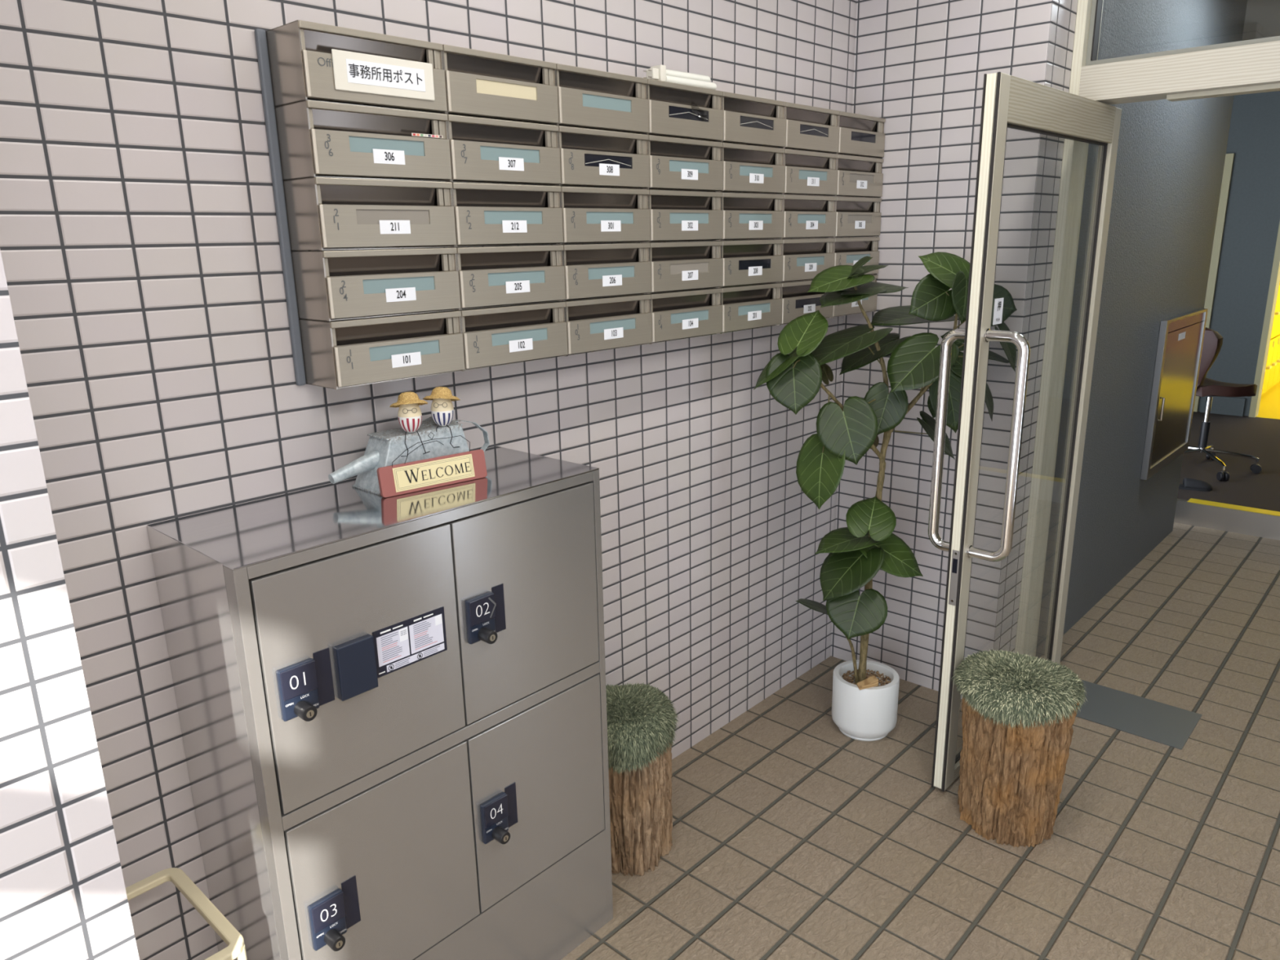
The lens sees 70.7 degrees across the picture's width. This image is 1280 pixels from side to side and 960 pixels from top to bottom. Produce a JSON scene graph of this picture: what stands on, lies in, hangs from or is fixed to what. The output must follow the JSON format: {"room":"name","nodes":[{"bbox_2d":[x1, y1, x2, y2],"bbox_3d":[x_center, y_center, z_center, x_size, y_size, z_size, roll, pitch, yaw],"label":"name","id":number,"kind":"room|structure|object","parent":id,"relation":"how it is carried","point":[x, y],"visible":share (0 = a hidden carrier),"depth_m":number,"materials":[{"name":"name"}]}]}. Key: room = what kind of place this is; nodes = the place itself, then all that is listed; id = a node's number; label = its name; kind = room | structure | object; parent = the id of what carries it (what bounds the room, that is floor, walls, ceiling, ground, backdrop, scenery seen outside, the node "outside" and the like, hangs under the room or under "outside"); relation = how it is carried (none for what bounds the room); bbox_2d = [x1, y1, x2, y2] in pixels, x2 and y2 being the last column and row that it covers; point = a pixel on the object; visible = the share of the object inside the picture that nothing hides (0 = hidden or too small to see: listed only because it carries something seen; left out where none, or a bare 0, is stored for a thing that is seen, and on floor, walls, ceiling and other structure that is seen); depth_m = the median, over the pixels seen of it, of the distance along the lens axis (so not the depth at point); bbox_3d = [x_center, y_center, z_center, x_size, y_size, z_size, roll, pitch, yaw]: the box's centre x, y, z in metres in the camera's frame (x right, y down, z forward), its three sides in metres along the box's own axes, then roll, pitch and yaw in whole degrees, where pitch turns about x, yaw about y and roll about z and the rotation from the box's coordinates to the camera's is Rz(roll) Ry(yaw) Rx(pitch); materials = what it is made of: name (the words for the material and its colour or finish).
{"room":"apartment building entrance","nodes":[
{"label":"apartment building entrance","id":0,"kind":"room"},
{"bbox_2d":[0,250,139,959],"bbox_3d":[-1.370,0.164,0.534,0.540,2.560,1.652,12,20,41],"label":"wall","id":1,"kind":"structure","parent":0,"point":[63,894],"depth_m":0.97,"materials":[{"name":"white tile"}]},
{"bbox_2d":[0,0,857,959],"bbox_3d":[-0.817,-0.136,1.611,0.150,2.560,4.350,12,20,41],"label":"wall","id":2,"kind":"structure","parent":0,"point":[140,246],"depth_m":1.62,"materials":[{"name":"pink tile"}]},
{"bbox_2d":[254,28,306,386],"bbox_3d":[-0.638,-0.470,1.607,0.012,0.608,0.017,12,20,41],"label":"trim","id":3,"kind":"structure","parent":2,"relation":"attached to","point":[260,34],"depth_m":1.60,"materials":[{"name":"grey metal"}]},
{"bbox_2d":[298,310,465,389],"bbox_3d":[-0.491,-0.258,1.739,0.124,0.120,0.282,12,20,41],"label":"mailbox","id":4,"kind":"object","parent":2,"relation":"attached to","point":[337,354],"visible":0.99,"depth_m":1.67,"materials":[{"name":"beige metal"}]},
{"bbox_2d":[290,248,460,321],"bbox_3d":[-0.494,-0.374,1.708,0.124,0.120,0.282,12,20,41],"label":"mailbox","id":5,"kind":"object","parent":4,"relation":"on","point":[330,286],"visible":0.99,"depth_m":1.64,"materials":[{"name":"beige metal"}]},
{"bbox_2d":[282,177,456,250],"bbox_3d":[-0.496,-0.491,1.676,0.124,0.120,0.282,12,20,41],"label":"mailbox","id":6,"kind":"object","parent":5,"relation":"on","point":[323,214],"visible":1,"depth_m":1.61,"materials":[{"name":"beige metal"}]},
{"bbox_2d":[274,100,452,182],"bbox_3d":[-0.498,-0.608,1.645,0.124,0.120,0.282,12,20,41],"label":"mailbox","id":7,"kind":"object","parent":6,"relation":"on","point":[316,139],"visible":1,"depth_m":1.58,"materials":[{"name":"beige metal"}]},
{"bbox_2d":[265,20,447,114],"bbox_3d":[-0.499,-0.725,1.612,0.128,0.120,0.282,12,20,41],"label":"mailbox","id":8,"kind":"object","parent":7,"relation":"on","point":[308,60],"visible":1,"depth_m":1.55,"materials":[{"name":"beige metal"}]},
{"bbox_2d":[411,133,443,137],"bbox_3d":[-0.393,-0.636,1.668,0.001,0.005,0.068,12,20,41],"label":"leaflet","id":9,"kind":"object","parent":7,"relation":"in","point":[412,134],"visible":1,"depth_m":1.67,"materials":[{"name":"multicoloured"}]},
{"bbox_2d":[457,301,568,370],"bbox_3d":[-0.301,-0.315,1.939,0.124,0.120,0.282,12,20,41],"label":"mailbox","id":10,"kind":"object","parent":2,"relation":"attached to","point":[492,336],"visible":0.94,"depth_m":1.90,"materials":[{"name":"beige metal"}]},
{"bbox_2d":[437,244,565,310],"bbox_3d":[-0.303,-0.432,1.908,0.124,0.120,0.282,12,20,41],"label":"mailbox","id":11,"kind":"object","parent":10,"relation":"on","point":[505,275],"visible":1,"depth_m":1.86,"materials":[{"name":"beige metal"}]},
{"bbox_2d":[451,182,563,247],"bbox_3d":[-0.305,-0.549,1.877,0.124,0.120,0.282,12,20,41],"label":"mailbox","id":12,"kind":"object","parent":11,"relation":"on","point":[486,215],"visible":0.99,"depth_m":1.83,"materials":[{"name":"beige metal"}]},
{"bbox_2d":[447,114,560,186],"bbox_3d":[-0.308,-0.665,1.845,0.124,0.120,0.282,12,20,41],"label":"mailbox","id":13,"kind":"object","parent":12,"relation":"on","point":[482,150],"visible":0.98,"depth_m":1.80,"materials":[{"name":"beige metal"}]},
{"bbox_2d":[442,44,558,125],"bbox_3d":[-0.310,-0.782,1.814,0.124,0.120,0.282,12,20,41],"label":"mailbox","id":14,"kind":"object","parent":13,"relation":"on","point":[482,84],"visible":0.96,"depth_m":1.77,"materials":[{"name":"beige metal"}]},
{"bbox_2d":[560,293,652,355],"bbox_3d":[-0.111,-0.372,2.140,0.124,0.120,0.282,12,20,41],"label":"mailbox","id":15,"kind":"object","parent":2,"relation":"attached to","point":[597,324],"visible":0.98,"depth_m":2.10,"materials":[{"name":"beige metal"}]},
{"bbox_2d":[536,243,651,301],"bbox_3d":[-0.113,-0.489,2.109,0.124,0.120,0.282,12,20,41],"label":"mailbox","id":16,"kind":"object","parent":15,"relation":"on","point":[592,271],"visible":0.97,"depth_m":2.07,"materials":[{"name":"beige metal"}]},
{"bbox_2d":[560,186,650,244],"bbox_3d":[-0.115,-0.606,2.077,0.124,0.120,0.282,12,20,41],"label":"mailbox","id":17,"kind":"object","parent":16,"relation":"on","point":[590,215],"visible":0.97,"depth_m":2.04,"materials":[{"name":"beige metal"}]},
{"bbox_2d":[558,125,649,189],"bbox_3d":[-0.117,-0.723,2.046,0.124,0.120,0.282,12,20,41],"label":"mailbox","id":18,"kind":"object","parent":17,"relation":"on","point":[589,157],"visible":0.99,"depth_m":2.00,"materials":[{"name":"beige metal"}]},
{"bbox_2d":[555,63,648,134],"bbox_3d":[-0.120,-0.840,2.015,0.124,0.120,0.282,12,20,41],"label":"mailbox","id":19,"kind":"object","parent":18,"relation":"on","point":[588,98],"visible":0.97,"depth_m":1.97,"materials":[{"name":"beige metal"}]},
{"bbox_2d":[644,288,722,343],"bbox_3d":[0.080,-0.430,2.341,0.124,0.120,0.282,12,20,41],"label":"mailbox","id":20,"kind":"object","parent":2,"relation":"attached to","point":[682,314],"visible":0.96,"depth_m":2.30,"materials":[{"name":"beige metal"}]},
{"bbox_2d":[635,240,722,293],"bbox_3d":[0.077,-0.547,2.309,0.124,0.120,0.282,12,20,41],"label":"mailbox","id":21,"kind":"object","parent":20,"relation":"on","point":[675,266],"visible":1,"depth_m":2.27,"materials":[{"name":"beige metal"}]},
{"bbox_2d":[648,189,722,242],"bbox_3d":[0.075,-0.663,2.278,0.124,0.120,0.282,12,20,41],"label":"mailbox","id":22,"kind":"object","parent":21,"relation":"on","point":[674,215],"visible":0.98,"depth_m":2.24,"materials":[{"name":"beige metal"}]},
{"bbox_2d":[647,135,723,192],"bbox_3d":[0.073,-0.780,2.247,0.124,0.120,0.282,12,20,41],"label":"mailbox","id":23,"kind":"object","parent":22,"relation":"on","point":[675,164],"visible":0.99,"depth_m":2.21,"materials":[{"name":"beige metal"}]},
{"bbox_2d":[646,79,723,142],"bbox_3d":[0.070,-0.897,2.215,0.124,0.120,0.282,12,20,41],"label":"mailbox","id":24,"kind":"object","parent":23,"relation":"on","point":[675,110],"visible":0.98,"depth_m":2.18,"materials":[{"name":"beige metal"}]},
{"bbox_2d":[643,64,716,89],"bbox_3d":[0.097,-0.976,2.191,0.233,0.039,0.040,-15,20,-42],"label":"bulb","id":25,"kind":"object","parent":24,"relation":"on","point":[660,73],"visible":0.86,"depth_m":2.18,"materials":[{"name":"beige"}]},
{"bbox_2d":[720,283,782,333],"bbox_3d":[0.270,-0.487,2.541,0.124,0.120,0.282,12,20,41],"label":"mailbox","id":26,"kind":"object","parent":2,"relation":"attached to","point":[748,307],"visible":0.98,"depth_m":2.50,"materials":[{"name":"beige metal"}]},
{"bbox_2d":[702,239,782,288],"bbox_3d":[0.268,-0.604,2.510,0.124,0.120,0.282,12,20,41],"label":"mailbox","id":27,"kind":"object","parent":26,"relation":"on","point":[744,262],"visible":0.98,"depth_m":2.47,"materials":[{"name":"beige metal"}]},
{"bbox_2d":[721,192,783,240],"bbox_3d":[0.265,-0.721,2.478,0.124,0.120,0.282,12,20,41],"label":"mailbox","id":28,"kind":"object","parent":27,"relation":"on","point":[745,216],"visible":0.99,"depth_m":2.44,"materials":[{"name":"beige metal"}]},
{"bbox_2d":[718,142,785,194],"bbox_3d":[0.263,-0.838,2.447,0.124,0.120,0.282,12,20,41],"label":"mailbox","id":29,"kind":"object","parent":28,"relation":"on","point":[747,169],"visible":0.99,"depth_m":2.41,"materials":[{"name":"beige metal"}]},
{"bbox_2d":[720,91,786,148],"bbox_3d":[0.261,-0.955,2.416,0.124,0.120,0.282,12,20,41],"label":"mailbox","id":30,"kind":"object","parent":29,"relation":"on","point":[748,120],"visible":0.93,"depth_m":2.38,"materials":[{"name":"beige metal"}]},
{"bbox_2d":[777,280,832,324],"bbox_3d":[0.460,-0.545,2.742,0.124,0.120,0.282,12,20,41],"label":"mailbox","id":31,"kind":"object","parent":2,"relation":"attached to","point":[797,302],"visible":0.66,"depth_m":2.67,"materials":[{"name":"beige metal"}]},
{"bbox_2d":[768,238,835,282],"bbox_3d":[0.458,-0.662,2.710,0.124,0.120,0.282,12,20,41],"label":"mailbox","id":32,"kind":"object","parent":31,"relation":"on","point":[803,259],"visible":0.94,"depth_m":2.67,"materials":[{"name":"beige metal"}]},
{"bbox_2d":[782,195,836,239],"bbox_3d":[0.456,-0.778,2.679,0.124,0.120,0.282,12,20,41],"label":"mailbox","id":33,"kind":"object","parent":32,"relation":"on","point":[804,216],"visible":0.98,"depth_m":2.64,"materials":[{"name":"beige metal"}]},
{"bbox_2d":[780,149,837,196],"bbox_3d":[0.454,-0.895,2.648,0.124,0.120,0.282,12,20,41],"label":"mailbox","id":34,"kind":"object","parent":33,"relation":"on","point":[806,173],"visible":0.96,"depth_m":2.61,"materials":[{"name":"beige metal"}]},
{"bbox_2d":[783,102,839,154],"bbox_3d":[0.451,-1.012,2.617,0.124,0.120,0.282,12,20,41],"label":"mailbox","id":35,"kind":"object","parent":34,"relation":"on","point":[808,128],"visible":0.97,"depth_m":2.58,"materials":[{"name":"beige metal"}]},
{"bbox_2d":[831,275,877,317],"bbox_3d":[0.650,-0.602,2.942,0.124,0.120,0.282,12,20,41],"label":"mailbox","id":36,"kind":"object","parent":2,"relation":"attached to","point":[869,304],"visible":0.23,"depth_m":2.92,"materials":[{"name":"beige metal"}]},
{"bbox_2d":[800,236,879,275],"bbox_3d":[0.648,-0.719,2.911,0.124,0.120,0.282,12,20,41],"label":"mailbox","id":37,"kind":"object","parent":36,"relation":"on","point":[846,251],"visible":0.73,"depth_m":2.87,"materials":[{"name":"beige metal"}]},
{"bbox_2d":[834,196,881,237],"bbox_3d":[0.646,-0.836,2.880,0.124,0.120,0.282,12,20,41],"label":"mailbox","id":38,"kind":"object","parent":37,"relation":"on","point":[855,217],"visible":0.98,"depth_m":2.84,"materials":[{"name":"beige metal"}]},
{"bbox_2d":[835,154,883,198],"bbox_3d":[0.644,-0.953,2.848,0.124,0.120,0.282,12,20,41],"label":"mailbox","id":39,"kind":"object","parent":38,"relation":"on","point":[857,176],"visible":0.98,"depth_m":2.81,"materials":[{"name":"beige metal"}]},
{"bbox_2d":[836,111,885,159],"bbox_3d":[0.641,-1.069,2.817,0.124,0.120,0.282,12,20,41],"label":"mailbox","id":40,"kind":"object","parent":39,"relation":"on","point":[860,135],"visible":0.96,"depth_m":2.78,"materials":[{"name":"beige metal"}]},
{"bbox_2d":[560,522,1279,959],"bbox_3d":[1.323,1.154,1.823,3.450,0.120,7.010,12,20,41],"label":"floor","id":41,"kind":"structure","parent":0,"point":[795,837],"depth_m":2.43,"materials":[{"name":"tile"}]},
{"bbox_2d":[125,867,247,959],"bbox_3d":[-0.768,0.959,1.498,0.285,0.504,0.180,12,20,41],"label":"umbrella stand","id":42,"kind":"object","parent":41,"relation":"on","point":[234,940],"visible":0.56,"depth_m":1.49,"materials":[{"name":"beige metal"}]},
{"bbox_2d":[146,446,613,959],"bbox_3d":[-0.434,0.559,1.816,0.370,1.098,0.755,12,20,41],"label":"locker","id":43,"kind":"object","parent":41,"relation":"on","point":[392,710],"visible":1,"depth_m":1.61,"materials":[{"name":"silver metal"}]},
{"bbox_2d":[328,416,489,495],"bbox_3d":[-0.445,-0.057,1.776,0.096,0.113,0.363,12,20,41],"label":"watering can","id":44,"kind":"object","parent":43,"relation":"on","point":[383,447],"visible":0.6,"depth_m":1.73,"materials":[{"name":"metal"}]},
{"bbox_2d":[389,391,430,456],"bbox_3d":[-0.440,-0.111,1.728,0.072,0.116,0.082,-5,16,-15],"label":"figurine","id":45,"kind":"object","parent":44,"relation":"on","point":[410,415],"visible":1,"depth_m":1.71,"materials":[{"name":"ceramic"}]},
{"bbox_2d":[422,386,459,448],"bbox_3d":[-0.390,-0.127,1.781,0.073,0.114,0.082,-2,15,-4],"label":"figurine","id":46,"kind":"object","parent":44,"relation":"on","point":[442,406],"visible":1,"depth_m":1.76,"materials":[{"name":"ceramic"}]},
{"bbox_2d":[399,613,442,641],"bbox_3d":[-0.382,0.258,1.577,0.001,0.022,0.088,12,20,41],"label":"notice","id":47,"kind":"object","parent":43,"relation":"attached to","point":[420,627],"depth_m":1.58,"materials":[{"name":"white paper"}]},
{"bbox_2d":[377,431,487,497],"bbox_3d":[-0.394,-0.039,1.718,0.221,0.108,0.018,-13,19,-38],"label":"welcome sign","id":48,"kind":"object","parent":43,"relation":"on","point":[405,477],"visible":1,"depth_m":1.71,"materials":[{"name":"red wood"}]},
{"bbox_2d":[608,735,672,876],"bbox_3d":[-0.035,0.784,2.327,0.240,0.385,0.246,12,20,41],"label":"tree stump","id":49,"kind":"object","parent":41,"relation":"on","point":[641,811],"visible":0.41,"depth_m":2.25,"materials":[{"name":"wood"}]},
{"bbox_2d":[605,682,679,775],"bbox_3d":[-0.040,0.610,2.283,0.289,0.147,0.297,12,20,41],"label":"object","id":50,"kind":"object","parent":49,"relation":"on","point":[640,717],"visible":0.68,"depth_m":2.19,"materials":[{"name":"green plant"}]},
{"bbox_2d":[753,252,1017,741],"bbox_3d":[0.750,0.096,2.686,0.839,1.497,0.340,-7,16,-20],"label":"potted plant","id":51,"kind":"object","parent":41,"relation":"on","point":[868,544],"visible":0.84,"depth_m":2.59,"materials":[{"name":"green plant"}]},
{"bbox_2d":[857,675,878,689],"bbox_3d":[0.705,0.629,2.803,0.074,0.021,0.032,-7,16,-21],"label":"wood block","id":52,"kind":"object","parent":51,"relation":"on","point":[871,682],"visible":1,"depth_m":2.80,"materials":[{"name":"brown wood"}]},
{"bbox_2d":[957,693,1079,847],"bbox_3d":[1.006,0.732,2.432,0.286,0.392,0.292,12,20,41],"label":"tree stump","id":53,"kind":"object","parent":41,"relation":"on","point":[1011,779],"visible":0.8,"depth_m":2.33,"materials":[{"name":"wood"}]},
{"bbox_2d":[951,648,1086,728],"bbox_3d":[0.996,0.541,2.379,0.325,0.118,0.339,12,20,41],"label":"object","id":54,"kind":"object","parent":53,"relation":"on","point":[1006,686],"visible":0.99,"depth_m":2.31,"materials":[{"name":"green plant"}]},
{"bbox_2d":[1075,680,1202,749],"bbox_3d":[1.603,0.767,3.009,0.418,0.002,0.274,12,20,41],"label":"floor plate","id":55,"kind":"object","parent":41,"relation":"on","point":[1168,725],"visible":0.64,"depth_m":2.97,"materials":[{"name":"grey metal"}]},
{"bbox_2d":[831,0,1077,698],"bbox_3d":[0.963,-0.556,3.054,0.755,2.560,0.270,12,20,41],"label":"wall","id":56,"kind":"structure","parent":0,"point":[920,67],"depth_m":2.85,"materials":[{"name":"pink tile"}]},
{"bbox_2d":[1078,40,1279,104],"bbox_3d":[2.178,-0.996,1.965,2.266,0.098,0.140,12,20,41],"label":"trim","id":57,"kind":"structure","parent":56,"relation":"attached to","point":[1152,78],"depth_m":2.48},
{"bbox_2d":[1085,0,1279,66],"bbox_3d":[2.158,-1.303,1.866,2.266,0.546,0.027,12,20,41],"label":"trim","id":58,"kind":"structure","parent":56,"relation":"attached to","point":[1088,62],"depth_m":2.54,"materials":[{"name":"grey metal"}]},
{"bbox_2d":[1166,83,1279,102],"bbox_3d":[1.764,-1.033,2.348,0.690,0.012,0.060,12,20,41],"label":"trim","id":59,"kind":"structure","parent":56,"relation":"attached to","point":[1275,86],"depth_m":2.47,"materials":[{"name":"beige metal"}]},
{"bbox_2d":[993,0,1247,657],"bbox_3d":[1.920,-0.730,3.632,0.156,2.560,2.449,12,20,41],"label":"wall","id":60,"kind":"structure","parent":0,"point":[1171,156],"depth_m":3.51,"materials":[{"name":"paint"}]},
{"bbox_2d":[928,71,1121,791],"bbox_3d":[1.168,-0.123,2.663,0.226,1.894,0.956,12,20,41],"label":"door","id":61,"kind":"structure","parent":60,"relation":"in","point":[1010,101],"depth_m":2.39,"materials":[{"name":"beige"}]},
{"bbox_2d":[1014,0,1103,657],"bbox_3d":[1.344,-0.520,2.893,0.028,2.559,0.140,12,20,41],"label":"trim","id":62,"kind":"structure","parent":60,"relation":"attached to","point":[1075,153],"depth_m":2.90,"materials":[{"name":"beige metal"}]},
{"bbox_2d":[1090,0,1102,61],"bbox_3d":[1.335,-1.492,2.597,0.004,0.528,0.042,12,20,41],"label":"trim","id":63,"kind":"structure","parent":60,"relation":"attached to","point":[1099,2],"depth_m":2.64,"materials":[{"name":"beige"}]},
{"bbox_2d":[1140,308,1208,479],"bbox_3d":[2.532,-0.421,4.251,0.041,0.712,0.770,12,20,41],"label":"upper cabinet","id":64,"kind":"object","parent":60,"relation":"attached to","point":[1181,337],"visible":1,"depth_m":4.20,"materials":[{"name":"wood"}]},
{"bbox_2d":[1177,382,1279,511],"bbox_3d":[5.311,-0.397,7.049,4.900,0.222,6.460,12,20,41],"label":"floor","id":65,"kind":"structure","parent":0,"point":[1259,437],"depth_m":5.75,"materials":[{"name":"brown carpet"}]},
{"bbox_2d":[1178,477,1212,491],"bbox_3d":[3.102,0.017,5.124,0.260,0.060,0.094,6,16,23],"label":"slipper","id":66,"kind":"object","parent":65,"relation":"on","point":[1192,484],"visible":0.92,"depth_m":5.08,"materials":[{"name":"black fabric"}]},
{"bbox_2d":[1183,327,1262,480],"bbox_3d":[3.403,-0.515,5.418,0.600,0.921,0.610,-5,16,-16],"label":"office chair","id":67,"kind":"object","parent":65,"relation":"on","point":[1213,340],"visible":0.37,"depth_m":5.23,"materials":[{"name":"brown leather"}]},
{"bbox_2d":[1173,498,1279,540],"bbox_3d":[3.869,0.373,4.083,2.900,0.124,0.040,12,20,41],"label":"trim","id":68,"kind":"structure","parent":65,"relation":"attached to","point":[1231,520],"depth_m":4.74,"materials":[{"name":"metal"}]},
{"bbox_2d":[1186,497,1279,515],"bbox_3d":[3.966,0.324,4.013,2.680,0.002,0.080,12,20,41],"label":"trim","id":69,"kind":"structure","parent":65,"relation":"on","point":[1193,500],"depth_m":4.75,"materials":[{"name":"yellow"}]},
{"bbox_2d":[1261,281,1279,395],"bbox_3d":[5.812,-1.852,8.304,0.422,1.920,1.820,12,20,41],"label":"block","id":70,"kind":"object","parent":65,"relation":"on","point":[1272,374],"visible":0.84,"depth_m":7.87,"materials":[{"name":"yellow paint"}]},
{"bbox_2d":[1197,90,1279,416],"bbox_3d":[5.034,-1.624,6.510,4.780,2.439,0.100,12,20,41],"label":"wall","id":71,"kind":"structure","parent":0,"point":[1252,218],"depth_m":6.80,"materials":[{"name":"grey paint"}]},
{"bbox_2d":[1193,153,1235,412],"bbox_3d":[4.475,-1.512,7.058,0.062,1.959,0.140,12,20,41],"label":"door frame","id":72,"kind":"structure","parent":71,"relation":"in","point":[1229,157],"depth_m":6.91,"materials":[{"name":"beige metal"}]},
{"bbox_2d":[1200,395,1245,416],"bbox_3d":[4.601,-0.590,7.125,0.290,0.139,0.030,12,20,41],"label":"trim","id":73,"kind":"structure","parent":71,"relation":"attached to","point":[1231,406],"depth_m":7.10,"materials":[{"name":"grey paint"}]},
{"bbox_2d":[1248,222,1279,417],"bbox_3d":[4.773,-1.432,6.798,0.040,1.929,0.140,12,20,41],"label":"door frame","id":74,"kind":"structure","parent":71,"relation":"in","point":[1275,275],"depth_m":6.84,"materials":[{"name":"beige metal"}]},
{"bbox_2d":[1241,0,1279,40],"bbox_3d":[3.299,-2.314,4.305,4.900,0.100,5.290,12,20,41],"label":"ceiling","id":75,"kind":"structure","parent":0,"point":[1262,18],"depth_m":4.57,"materials":[{"name":"grey paint"}]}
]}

